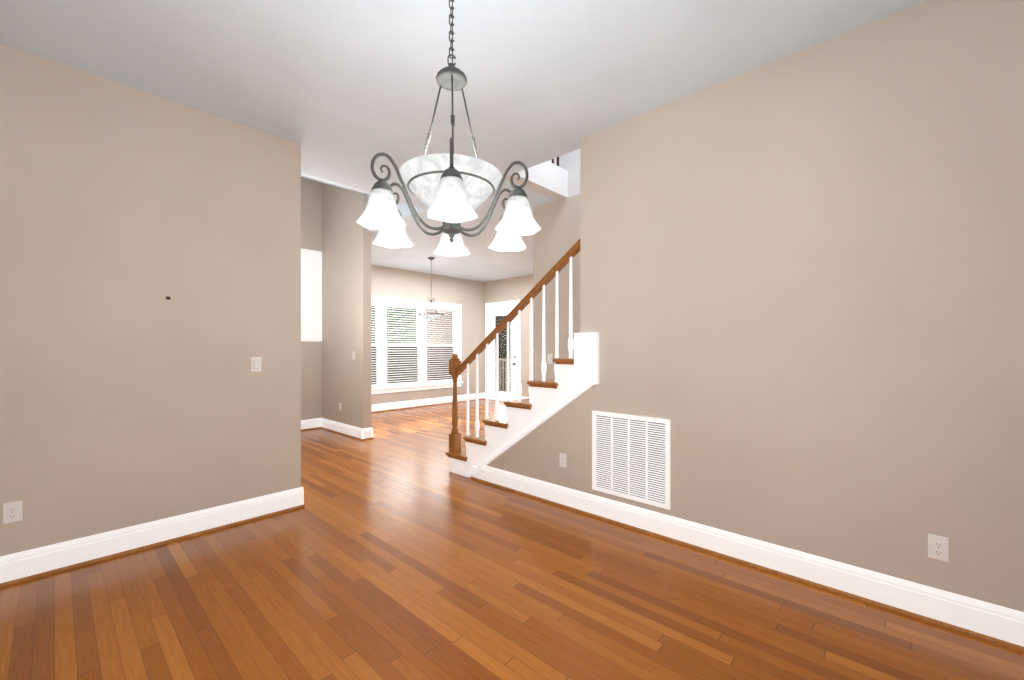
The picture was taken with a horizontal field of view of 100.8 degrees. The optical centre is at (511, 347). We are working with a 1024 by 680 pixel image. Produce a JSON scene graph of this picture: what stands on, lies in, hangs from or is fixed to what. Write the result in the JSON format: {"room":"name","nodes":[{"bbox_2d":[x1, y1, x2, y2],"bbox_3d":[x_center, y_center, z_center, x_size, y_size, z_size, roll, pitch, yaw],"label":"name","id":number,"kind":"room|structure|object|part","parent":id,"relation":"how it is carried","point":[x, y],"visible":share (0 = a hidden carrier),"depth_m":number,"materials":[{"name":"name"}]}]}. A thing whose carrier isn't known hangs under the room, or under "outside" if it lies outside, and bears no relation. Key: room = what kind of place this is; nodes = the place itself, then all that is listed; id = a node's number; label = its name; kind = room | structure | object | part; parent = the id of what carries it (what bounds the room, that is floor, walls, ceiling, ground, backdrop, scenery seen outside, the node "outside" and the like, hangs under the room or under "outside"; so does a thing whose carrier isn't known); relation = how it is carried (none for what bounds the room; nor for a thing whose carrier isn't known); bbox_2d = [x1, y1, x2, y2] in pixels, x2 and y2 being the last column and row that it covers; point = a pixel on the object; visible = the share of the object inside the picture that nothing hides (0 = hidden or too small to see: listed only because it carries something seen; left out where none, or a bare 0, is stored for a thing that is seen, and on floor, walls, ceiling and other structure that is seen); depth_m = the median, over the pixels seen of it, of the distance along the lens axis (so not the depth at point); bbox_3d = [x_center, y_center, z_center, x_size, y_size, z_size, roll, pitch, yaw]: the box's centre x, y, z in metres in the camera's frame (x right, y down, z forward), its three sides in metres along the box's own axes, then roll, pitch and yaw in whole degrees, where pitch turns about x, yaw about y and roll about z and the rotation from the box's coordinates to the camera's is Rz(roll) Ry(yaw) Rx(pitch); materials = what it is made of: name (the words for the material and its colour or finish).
{"room":"empty dining room","nodes":[
{"label":"empty dining room","id":0,"kind":"room"},
{"bbox_2d":[0,43,300,556],"bbox_3d":[-2.630,-0.185,2.694,0.120,3.030,2.420,0,0,43],"label":"wall","id":1,"kind":"structure","parent":0,"point":[131,394],"depth_m":2.78,"materials":[{"name":"beige paint"}]},
{"bbox_2d":[3,500,21,523],"bbox_3d":[-2.820,0.930,2.393,0.010,0.116,0.072,0,0,43],"label":"outlet","id":2,"kind":"object","parent":1,"relation":"attached to","point":[6,512],"depth_m":2.39,"materials":[{"name":"white plastic"}]},
{"bbox_3d":[-2.818,0.950,2.391,0.004,0.025,0.033,0,0,43],"label":"electrical outlet on the left wall","id":3,"kind":"part","parent":2,"relation":"part of","materials":[{"name":"white plastic"}]},
{"bbox_3d":[-2.818,0.910,2.391,0.004,0.025,0.033,0,0,43],"label":"electrical outlet on the left wall","id":4,"kind":"part","parent":2,"relation":"part of","materials":[{"name":"white plastic"}]},
{"bbox_2d":[0,487,303,582],"bbox_3d":[-2.533,1.248,2.698,0.017,0.165,2.317,0,0,43],"label":"baseboard","id":5,"kind":"structure","parent":1,"relation":"attached to","point":[18,565],"depth_m":2.77,"materials":[{"name":"white wood"}]},
{"bbox_2d":[251,357,260,371],"bbox_3d":[-1.988,0.130,3.294,0.006,0.116,0.072,0,0,43],"label":"light switch","id":6,"kind":"object","parent":1,"relation":"attached to","point":[252,364],"visible":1,"depth_m":3.29,"materials":[{"name":"white plastic"}]},
{"bbox_2d":[254,360,258,368],"bbox_3d":[-1.985,0.130,3.291,0.005,0.066,0.032,0,0,43],"label":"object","id":7,"kind":"structure","parent":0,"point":[256,364],"depth_m":3.29,"materials":[{"name":"white plastic"}]},
{"bbox_2d":[301,177,321,419],"bbox_3d":[-4.533,-0.753,5.643,0.120,4.166,3.920,0,0,43],"label":"wall","id":8,"kind":"structure","parent":0,"point":[311,352],"depth_m":6.92,"materials":[{"name":"beige paint"}]},
{"bbox_2d":[301,418,321,428],"bbox_3d":[-4.483,1.248,5.596,0.017,0.165,3.920,0,0,43],"label":"baseboard","id":9,"kind":"structure","parent":8,"relation":"attached to","point":[310,423],"depth_m":6.90,"materials":[{"name":"white wood"}]},
{"bbox_2d":[301,248,321,341],"bbox_3d":[-4.106,-0.845,5.994,0.030,1.490,2.816,0,0,43],"label":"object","id":10,"kind":"structure","parent":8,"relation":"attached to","point":[311,295],"depth_m":6.89,"materials":[{"name":"white"}]},
{"bbox_2d":[322,183,370,428],"bbox_3d":[-2.989,-0.725,6.972,2.420,4.110,0.130,0,0,43],"label":"wall","id":11,"kind":"structure","parent":0,"point":[346,293],"depth_m":6.47,"materials":[{"name":"beige paint"}]},
{"bbox_2d":[321,418,363,438],"bbox_3d":[-2.651,1.248,6.559,1.397,0.165,0.017,0,0,43],"label":"baseboard","id":12,"kind":"structure","parent":11,"relation":"attached to","point":[354,431],"depth_m":6.50,"materials":[{"name":"white wood"}]},
{"bbox_2d":[362,427,372,438],"bbox_3d":[-2.095,1.248,6.144,0.017,0.165,0.164,0,0,43],"label":"baseboard","id":13,"kind":"structure","parent":11,"relation":"attached to","point":[368,433],"depth_m":6.14,"materials":[{"name":"white wood"}]},
{"bbox_2d":[371,265,484,404],"bbox_3d":[-2.228,-0.185,9.471,0.140,3.030,4.570,0,0,43],"label":"wall","id":14,"kind":"structure","parent":0,"point":[466,294],"depth_m":10.07,"materials":[{"name":"beige paint"}]},
{"bbox_2d":[371,296,462,393],"bbox_3d":[-2.366,-0.051,9.278,0.200,2.013,3.240,0,0,43],"label":"nook window","id":15,"kind":"structure","parent":14,"relation":"in","point":[398,366],"depth_m":9.44,"materials":[{"name":"white wood"}]},
{"bbox_3d":[-2.351,0.848,9.264,0.160,0.035,3.240,0,0,43],"label":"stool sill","id":16,"kind":"part","parent":15,"relation":"part of","materials":[{"name":"white wood"}]},
{"bbox_2d":[371,393,484,411],"bbox_3d":[-2.212,1.248,9.374,0.017,0.165,4.450,0,0,43],"label":"baseboard","id":17,"kind":"structure","parent":14,"relation":"attached to","point":[402,404],"depth_m":9.53,"materials":[{"name":"white wood"}]},
{"bbox_2d":[0,0,925,281],"bbox_3d":[-0.185,-2.290,4.819,9.420,1.180,8.620,0,0,43],"label":"ceiling","id":18,"kind":"structure","parent":0,"point":[343,92],"depth_m":2.53,"materials":[{"name":"white paint"}]},
{"bbox_2d":[419,257,443,321],"bbox_3d":[-1.524,-1.093,7.994,0.438,1.215,0.438,0,0,43],"label":"light","id":19,"kind":"object","parent":18,"relation":"hanging from","point":[430,317],"visible":1,"depth_m":7.95,"materials":[{"name":"silver metal"}]},
{"bbox_3d":[-1.641,-0.741,7.972,0.142,0.302,0.187,0,0,43],"label":"arm","id":20,"kind":"part","parent":19,"relation":"part of"},
{"bbox_3d":[-1.524,-1.270,7.994,0.012,0.760,0.012,0,0,43],"label":"rod","id":21,"kind":"part","parent":19,"relation":"part of","materials":[{"name":"silver metal"}]},
{"bbox_3d":[-1.524,-0.569,7.994,0.424,0.107,0.424,0,0,43],"label":"bowl glass","id":22,"kind":"part","parent":19,"relation":"part of","materials":[{"name":"white glass"}]},
{"bbox_3d":[-1.407,-0.741,8.017,0.142,0.302,0.187,0,0,43],"label":"arm","id":23,"kind":"part","parent":19,"relation":"part of"},
{"bbox_2d":[356,0,540,256],"bbox_3d":[-0.240,-1.061,1.700,0.700,1.278,0.737,0,0,43],"label":"chandelier","id":24,"kind":"object","parent":18,"relation":"hanging from","point":[451,190],"visible":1,"depth_m":1.58,"materials":[{"name":"white glass"}]},
{"bbox_3d":[-0.463,-0.502,1.524,0.170,0.120,0.174,0,0,11],"label":"lamp shade","id":25,"kind":"part","parent":24,"relation":"part of","materials":[{"name":"white glass"}]},
{"bbox_3d":[-0.504,-0.502,1.804,0.170,0.120,0.174,0,0,40],"label":"lamp shade","id":26,"kind":"part","parent":24,"relation":"part of","materials":[{"name":"white glass"}]},
{"bbox_3d":[-0.381,-0.581,1.591,0.059,0.245,0.299,0,0,43],"label":"arm","id":27,"kind":"part","parent":24,"relation":"part of"},
{"bbox_3d":[-0.405,-0.581,1.766,0.283,0.245,0.116,0,0,43],"label":"arm","id":28,"kind":"part","parent":24,"relation":"part of"},
{"bbox_3d":[-0.345,-0.847,1.738,0.116,0.424,0.053,0,0,43],"label":"rod","id":29,"kind":"part","parent":24,"relation":"part of","materials":[{"name":"grey metal"}]},
{"bbox_3d":[-0.242,-0.604,1.700,0.410,0.168,0.410,0,0,43],"label":"bowl glass","id":30,"kind":"part","parent":24,"relation":"part of","materials":[{"name":"white glass"}]},
{"bbox_3d":[-0.242,-1.380,1.700,0.023,0.046,0.005,0,0,-28],"label":"chain","id":31,"kind":"part","parent":24,"relation":"part of","materials":[{"name":"grey metal"}]},
{"bbox_3d":[-0.242,-1.347,1.700,0.005,0.046,0.023,0,0,-28],"label":"chain","id":32,"kind":"part","parent":24,"relation":"part of","materials":[{"name":"grey metal"}]},
{"bbox_3d":[-0.242,-1.314,1.700,0.023,0.046,0.005,0,0,-28],"label":"chain","id":33,"kind":"part","parent":24,"relation":"part of","materials":[{"name":"grey metal"}]},
{"bbox_3d":[-0.242,-1.281,1.700,0.005,0.046,0.023,0,0,-28],"label":"chain","id":34,"kind":"part","parent":24,"relation":"part of","materials":[{"name":"grey metal"}]},
{"bbox_3d":[-0.242,-1.248,1.700,0.023,0.046,0.005,0,0,-28],"label":"chain","id":35,"kind":"part","parent":24,"relation":"part of","materials":[{"name":"grey metal"}]},
{"bbox_3d":[-0.242,-1.215,1.700,0.005,0.046,0.023,0,0,-28],"label":"chain","id":36,"kind":"part","parent":24,"relation":"part of","materials":[{"name":"grey metal"}]},
{"bbox_3d":[-0.242,-1.182,1.700,0.023,0.046,0.005,0,0,-28],"label":"chain","id":37,"kind":"part","parent":24,"relation":"part of","materials":[{"name":"grey metal"}]},
{"bbox_3d":[-0.217,-0.581,1.526,0.238,0.245,0.196,0,0,43],"label":"arm","id":38,"kind":"part","parent":24,"relation":"part of"},
{"bbox_3d":[-0.280,-0.502,1.979,0.174,0.120,0.170,0,0,-35],"label":"lamp shade","id":39,"kind":"part","parent":24,"relation":"part of","materials":[{"name":"white glass"}]},
{"bbox_3d":[-0.200,-0.502,1.415,0.174,0.120,0.170,0,0,-30],"label":"lamp shade","id":40,"kind":"part","parent":24,"relation":"part of","materials":[{"name":"white glass"}]},
{"bbox_3d":[-0.239,-1.403,1.704,0.008,0.534,0.006,0,0,43],"label":"cord","id":41,"kind":"part","parent":24,"relation":"part of","materials":[{"name":"grey metal"}]},
{"bbox_3d":[-0.223,-0.847,1.593,0.102,0.424,0.079,0,0,43],"label":"rod","id":42,"kind":"part","parent":24,"relation":"part of","materials":[{"name":"grey metal"}]},
{"bbox_3d":[-0.159,-0.847,1.771,0.022,0.424,0.125,0,0,43],"label":"rod","id":43,"kind":"part","parent":24,"relation":"part of","materials":[{"name":"grey metal"}]},
{"bbox_3d":[-0.103,-0.581,1.810,0.059,0.245,0.299,0,0,43],"label":"arm","id":44,"kind":"part","parent":24,"relation":"part of"},
{"bbox_3d":[-0.079,-0.581,1.634,0.283,0.245,0.116,0,0,43],"label":"arm","id":45,"kind":"part","parent":24,"relation":"part of"},
{"bbox_3d":[-0.019,-0.502,1.880,0.174,0.120,0.170,0,0,-20],"label":"lamp shade","id":46,"kind":"part","parent":24,"relation":"part of","materials":[{"name":"white glass"}]},
{"bbox_3d":[0.026,-0.502,1.593,0.170,0.120,0.174,0,0,21],"label":"lamp shade","id":47,"kind":"part","parent":24,"relation":"part of","materials":[{"name":"white glass"}]},
{"bbox_2d":[485,275,533,396],"bbox_3d":[1.110,-0.185,9.426,4.820,3.030,0.140,0,0,43],"label":"wall","id":48,"kind":"structure","parent":0,"point":[516,288],"depth_m":10.13,"materials":[{"name":"beige paint"}]},
{"bbox_2d":[485,300,519,400],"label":"door","id":49,"kind":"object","parent":48,"relation":"attached to","point":[494,309],"visible":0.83,"depth_m":10.69,"materials":[{"name":"white wood"}]},
{"bbox_3d":[-0.232,0.150,10.670,0.570,1.920,0.006,0,0,43],"label":"glass","id":50,"kind":"part","parent":49,"relation":"part of","materials":[{"name":"clear glass"}]},
{"bbox_2d":[0,399,1023,679],"bbox_3d":[-0.182,1.360,4.734,9.540,0.060,8.740,0,0,43],"label":"floor","id":51,"kind":"structure","parent":0,"point":[394,549],"depth_m":2.19,"materials":[{"name":"brown wood"}]},
{"bbox_2d":[0,504,304,587],"bbox_3d":[-2.521,1.319,2.687,0.015,0.021,2.317,0,0,43],"label":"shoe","id":52,"kind":"object","parent":51,"relation":"on","point":[50,572],"visible":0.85,"depth_m":2.76,"materials":[{"name":"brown wood"}]},
{"bbox_2d":[301,427,320,430],"bbox_3d":[-4.471,1.319,5.585,0.015,0.021,3.920,0,0,43],"label":"shoe","id":53,"kind":"object","parent":51,"relation":"on","point":[310,428],"depth_m":6.87,"materials":[{"name":"brown wood"}]},
{"bbox_2d":[321,427,361,440],"bbox_3d":[-2.662,1.319,6.547,1.397,0.021,0.015,0,0,43],"label":"shoe","id":54,"kind":"object","parent":51,"relation":"on","point":[342,433],"visible":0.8,"depth_m":6.49,"materials":[{"name":"brown wood"}]},
{"bbox_2d":[371,398,484,412],"bbox_3d":[-2.200,1.319,9.363,0.015,0.021,4.450,0,0,43],"label":"shoe","id":55,"kind":"object","parent":51,"relation":"on","point":[421,406],"visible":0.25,"depth_m":9.50,"materials":[{"name":"brown wood"}]},
{"bbox_2d":[446,239,598,476],"bbox_3d":[1.360,-0.323,3.376,4.658,3.306,1.098,0,0,43],"label":"staircase","id":56,"kind":"structure","parent":51,"relation":"on","point":[577,375],"depth_m":3.83,"materials":[{"name":"white wood"}]},
{"bbox_3d":[0.005,-0.311,3.995,1.602,1.206,0.070,0,0,43],"label":"handrail","id":57,"kind":"part","parent":56,"relation":"part of","materials":[{"name":"brown wood"}]},
{"bbox_3d":[0.103,0.779,3.822,1.473,1.053,0.024,0,0,43],"label":"skirt moulding","id":58,"kind":"part","parent":56,"relation":"part of","materials":[{"name":"white wood"}]},
{"bbox_3d":[0.659,0.084,3.317,0.034,0.405,0.038,0,0,43],"label":"skirt moulding","id":59,"kind":"part","parent":56,"relation":"part of","materials":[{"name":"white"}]},
{"bbox_2d":[472,477,1023,652],"bbox_3d":[1.251,1.319,2.760,4.515,0.021,0.015,0,0,43],"label":"shoe","id":60,"kind":"object","parent":51,"relation":"on","point":[1003,643],"visible":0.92,"depth_m":2.40,"materials":[{"name":"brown wood"}]},
{"bbox_2d":[505,161,567,200],"bbox_3d":[0.269,-1.850,4.521,0.150,0.300,0.900,0,0,43],"label":"wall","id":61,"kind":"structure","parent":0,"point":[548,179],"depth_m":4.56,"materials":[{"name":"white paint"}]},
{"bbox_2d":[534,149,579,379],"bbox_3d":[1.991,-1.470,3.622,4.600,5.600,0.120,0,0,43],"label":"wall","id":62,"kind":"structure","parent":0,"point":[556,237],"depth_m":4.89,"materials":[{"name":"beige paint"}]},
{"bbox_2d":[547,354,551,363],"bbox_3d":[0.444,0.130,4.968,0.072,0.116,0.006,0,0,43],"label":"light switch","id":63,"kind":"object","parent":62,"relation":"attached to","point":[548,362],"visible":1,"depth_m":4.97,"materials":[{"name":"white plastic"}]},
{"bbox_2d":[471,0,1023,611],"bbox_3d":[1.299,-0.185,2.852,4.570,3.030,0.150,0,0,43],"label":"wall","id":64,"kind":"structure","parent":0,"point":[802,292],"depth_m":2.32,"materials":[{"name":"beige paint"}]},
{"bbox_2d":[559,453,566,467],"bbox_3d":[0.426,0.945,3.551,0.072,0.116,0.010,0,0,43],"label":"outlet","id":65,"kind":"object","parent":64,"relation":"attached to","point":[562,460],"depth_m":3.55,"materials":[{"name":"white plastic"}]},
{"bbox_2d":[592,411,669,509],"bbox_3d":[0.866,0.810,3.143,0.620,0.620,0.012,0,0,43],"label":"air vent","id":66,"kind":"object","parent":64,"relation":"in","point":[630,457],"visible":1,"depth_m":3.12,"materials":[{"name":"white metal"}]},
{"bbox_2d":[473,466,1023,646],"bbox_3d":[1.262,1.248,2.772,4.515,0.165,0.017,0,0,43],"label":"baseboard","id":67,"kind":"structure","parent":64,"relation":"attached to","point":[989,619],"depth_m":2.40,"materials":[{"name":"white wood"}]},
{"bbox_2d":[928,534,948,561],"bbox_3d":[2.056,0.965,2.044,0.072,0.116,0.006,0,0,43],"label":"outlet","id":68,"kind":"object","parent":64,"relation":"attached to","point":[932,538],"visible":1,"depth_m":2.04,"materials":[{"name":"white plastic"}]},
{"bbox_2d":[934,549,942,555],"bbox_3d":[2.053,0.985,2.040,0.033,0.025,0.004,0,0,43],"label":"socket","id":69,"kind":"object","parent":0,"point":[938,551],"depth_m":2.04,"materials":[{"name":"white plastic"}]},
{"bbox_2d":[934,541,942,546],"bbox_3d":[2.053,0.945,2.040,0.033,0.025,0.004,0,0,43],"label":"socket","id":70,"kind":"object","parent":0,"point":[938,543],"depth_m":2.04,"materials":[{"name":"white plastic"}]},
{"label":"outside","id":71,"kind":"structure","parent":0,"visible":0},
{"bbox_3d":[0.261,1.400,11.173,4.800,0.100,1.250,0,0,43],"label":"floor","id":72,"kind":"structure","parent":71,"visible":0},
{"bbox_2d":[495,358,510,391],"bbox_3d":[0.564,0.820,11.648,4.000,1.020,0.060,0,0,43],"label":"rail","id":73,"kind":"object","parent":72,"relation":"on","point":[502,359],"depth_m":12.39,"materials":[{"name":"beige"}]},
{"bbox_3d":[-3.579,1.580,10.265,2.800,0.100,10.200,0,0,43],"label":"ground","id":74,"kind":"structure","parent":71,"visible":0},
{"bbox_2d":[426,310,451,343],"bbox_3d":[-1.695,-0.920,11.416,0.800,5.500,1.350,0,0,43],"label":"window blind","id":75,"kind":"object","parent":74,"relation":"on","point":[447,336],"depth_m":10.80,"materials":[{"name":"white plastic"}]},
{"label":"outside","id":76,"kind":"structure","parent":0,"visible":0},
{"bbox_2d":[371,306,415,342],"bbox_3d":[-4.031,-1.670,11.910,0.100,8.000,10.000,0,0,43],"label":"window blinds","id":77,"kind":"structure","parent":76,"point":[400,321],"depth_m":12.56,"materials":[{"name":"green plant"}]}
]}

